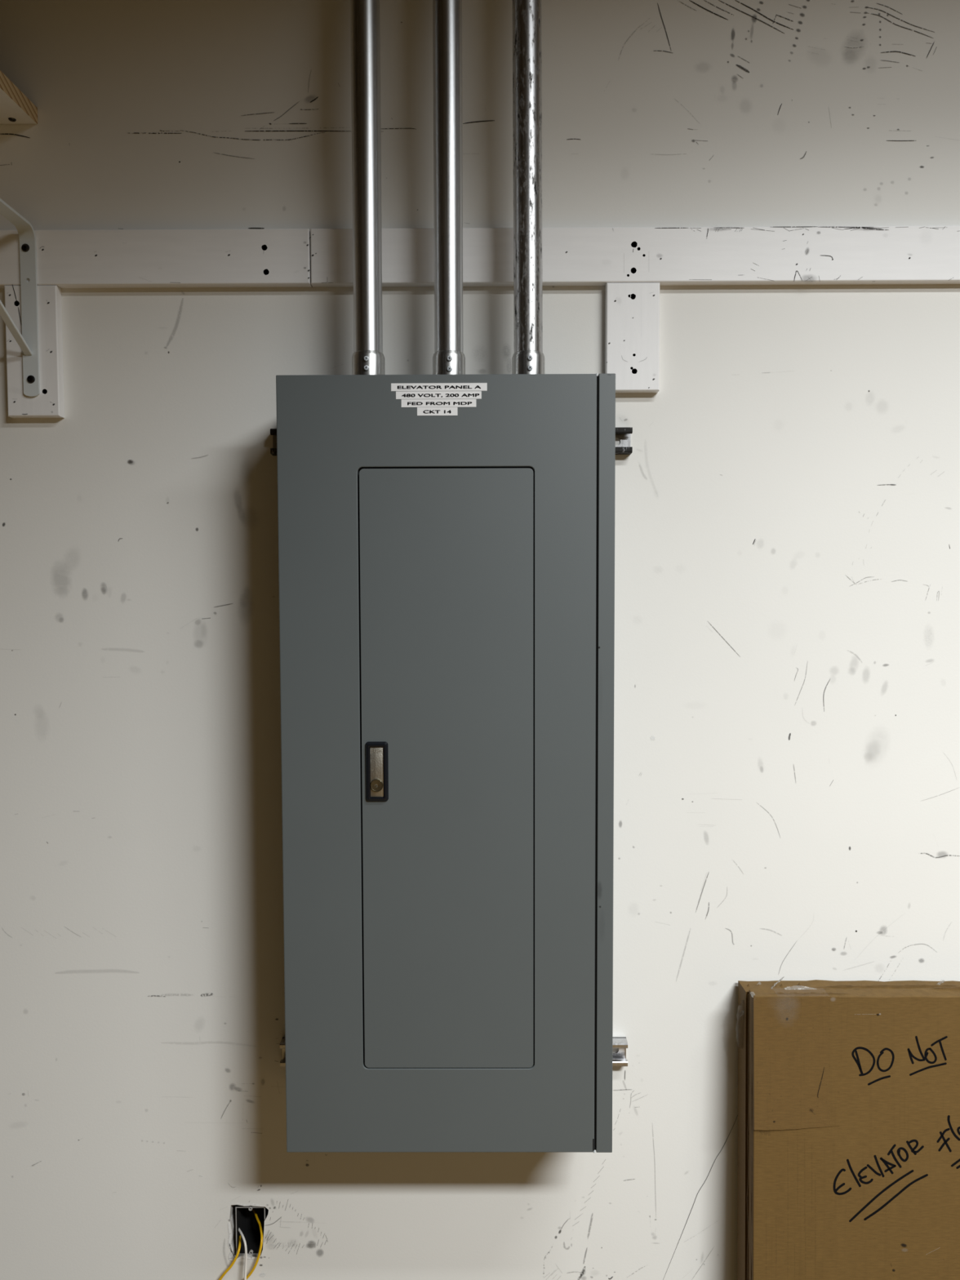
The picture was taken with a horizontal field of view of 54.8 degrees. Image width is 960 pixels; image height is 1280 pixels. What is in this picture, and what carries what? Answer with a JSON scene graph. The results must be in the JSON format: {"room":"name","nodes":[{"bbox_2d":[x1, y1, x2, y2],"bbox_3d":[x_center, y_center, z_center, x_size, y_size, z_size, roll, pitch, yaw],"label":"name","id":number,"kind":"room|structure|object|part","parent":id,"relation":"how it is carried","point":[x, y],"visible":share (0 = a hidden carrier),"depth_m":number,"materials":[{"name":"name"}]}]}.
{"room":"electrical room","nodes":[
{"label":"electrical room","id":0,"kind":"room"},
{"bbox_2d":[0,0,959,1279],"bbox_3d":[0.307,-0.142,1.593,5.400,3.120,0.121,0,3,0],"label":"wall","id":1,"kind":"structure","parent":0,"point":[787,667],"depth_m":1.54,"materials":[{"name":"beige paint"}]},
{"bbox_2d":[0,70,37,124],"bbox_3d":[-1.168,-0.836,1.354,0.900,0.036,0.300,0,3,0],"label":"wall shelf","id":2,"kind":"object","parent":1,"relation":"attached to","point":[15,108],"visible":1,"depth_m":1.46,"materials":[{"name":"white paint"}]},
{"bbox_2d":[4,284,64,417],"bbox_3d":[-0.731,-0.471,1.512,0.092,0.211,0.019,0,3,0],"label":"block","id":3,"kind":"object","parent":1,"relation":"attached to","point":[50,403],"visible":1,"depth_m":1.50,"materials":[{"name":"white paint"}]},
{"bbox_2d":[0,227,311,288],"bbox_3d":[-0.934,-0.619,1.505,1.322,0.089,0.019,0,3,0],"label":"board","id":4,"kind":"object","parent":1,"relation":"attached to","point":[250,257],"visible":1,"depth_m":1.49,"materials":[{"name":"white paint"}]},
{"bbox_2d":[0,198,39,396],"bbox_3d":[-0.729,-0.521,1.309,0.025,0.270,0.381,0,3,0],"label":"shelf bracket","id":5,"kind":"object","parent":4,"relation":"attached to","point":[28,341],"visible":1,"depth_m":1.49,"materials":[{"name":"white metal"}]},
{"bbox_3d":[-0.729,-0.644,1.303,0.025,0.024,0.381,0,3,0],"label":"arm","id":6,"kind":"part","parent":5,"relation":"part of","materials":[{"name":"white metal"}]},
{"bbox_2d":[235,1204,268,1254],"bbox_3d":[-0.396,1.019,1.630,0.051,0.085,0.063,0,3,0],"label":"outlet box","id":7,"kind":"object","parent":1,"relation":"attached to","point":[246,1220],"visible":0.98,"depth_m":1.64,"materials":[{"name":"black metal"}]},
{"bbox_2d":[218,1235,240,1279],"bbox_3d":[-0.439,1.099,1.620,0.054,0.118,0.077,0,3,0],"label":"wire","id":8,"kind":"object","parent":7,"relation":"hanging from","point":[239,1238],"visible":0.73,"depth_m":1.58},
{"bbox_2d":[238,1227,247,1279],"bbox_3d":[-0.417,1.081,1.613,0.008,0.116,0.080,-2,3,-27],"label":"wire","id":9,"kind":"object","parent":7,"relation":"hanging from","point":[239,1229],"visible":0.88,"depth_m":1.58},
{"bbox_2d":[246,1208,262,1279],"bbox_3d":[-0.395,1.073,1.619,0.044,0.123,0.073,0,3,0],"label":"wire","id":10,"kind":"object","parent":7,"relation":"hanging from","point":[253,1209],"visible":0.94,"depth_m":1.59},
{"bbox_2d":[275,373,615,1153],"bbox_3d":[-0.048,0.193,1.453,0.497,1.172,0.155,0,3,0],"label":"electrical panel","id":11,"kind":"object","parent":1,"relation":"attached to","point":[446,542],"visible":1,"depth_m":1.38,"materials":[{"name":"grey metal"}]},
{"bbox_2d":[350,0,384,374],"bbox_3d":[-0.174,-1.038,1.394,0.050,1.302,0.054,0,3,0],"label":"conduit","id":12,"kind":"object","parent":11,"relation":"attached to","point":[367,357],"visible":0.96,"depth_m":1.40,"materials":[{"name":"metal"}]},
{"bbox_3d":[-0.048,0.198,1.388,0.256,0.902,0.013,0,3,0],"label":"door","id":13,"kind":"part","parent":11,"relation":"part of","materials":[{"name":"grey metal"}]},
{"bbox_2d":[432,0,465,374],"bbox_3d":[-0.050,-1.038,1.394,0.050,1.302,0.054,0,3,0],"label":"conduit","id":14,"kind":"object","parent":11,"relation":"attached to","point":[448,357],"visible":0.98,"depth_m":1.40,"materials":[{"name":"metal"}]},
{"bbox_2d":[511,0,544,373],"bbox_3d":[0.072,-1.039,1.393,0.052,1.302,0.054,0,3,0],"label":"conduit","id":15,"kind":"object","parent":11,"relation":"attached to","point":[528,357],"visible":0.97,"depth_m":1.40,"materials":[{"name":"metal"}]},
{"bbox_2d":[270,426,632,455],"bbox_3d":[-0.047,-0.325,1.515,0.589,0.041,0.021,0,3,0],"label":"channel","id":16,"kind":"object","parent":1,"relation":"attached to","point":[623,433],"visible":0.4,"depth_m":1.51,"materials":[{"name":"silver metal"}]},
{"bbox_2d":[280,1037,627,1066],"bbox_3d":[-0.044,0.697,1.567,0.585,0.041,0.021,0,3,0],"label":"channel","id":17,"kind":"object","parent":1,"relation":"attached to","point":[619,1059],"visible":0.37,"depth_m":1.56,"materials":[{"name":"silver metal"}]},
{"bbox_2d":[604,282,659,393],"bbox_3d":[0.247,-0.491,1.506,0.087,0.172,0.019,0,3,0],"label":"block","id":18,"kind":"object","parent":1,"relation":"attached to","point":[632,309],"visible":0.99,"depth_m":1.50,"materials":[{"name":"white paint"}]},
{"bbox_2d":[309,225,959,287],"bbox_3d":[0.740,-0.620,1.498,2.031,0.093,0.019,0,3,0],"label":"board","id":19,"kind":"object","parent":1,"relation":"attached to","point":[906,255],"visible":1,"depth_m":1.49,"materials":[{"name":"white paint"}]},
{"bbox_3d":[0.301,1.563,-0.623,5.400,0.060,4.720,0,3,0],"label":"floor","id":20,"kind":"structure","parent":0,"visible":0},
{"bbox_2d":[736,976,959,1279],"bbox_3d":[0.922,0.985,1.525,0.996,0.870,0.084,0,1,0],"label":"carton","id":21,"kind":"object","parent":20,"relation":"on","point":[848,1165],"visible":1,"depth_m":1.49,"materials":[{"name":"brown cardboard"}]}
]}

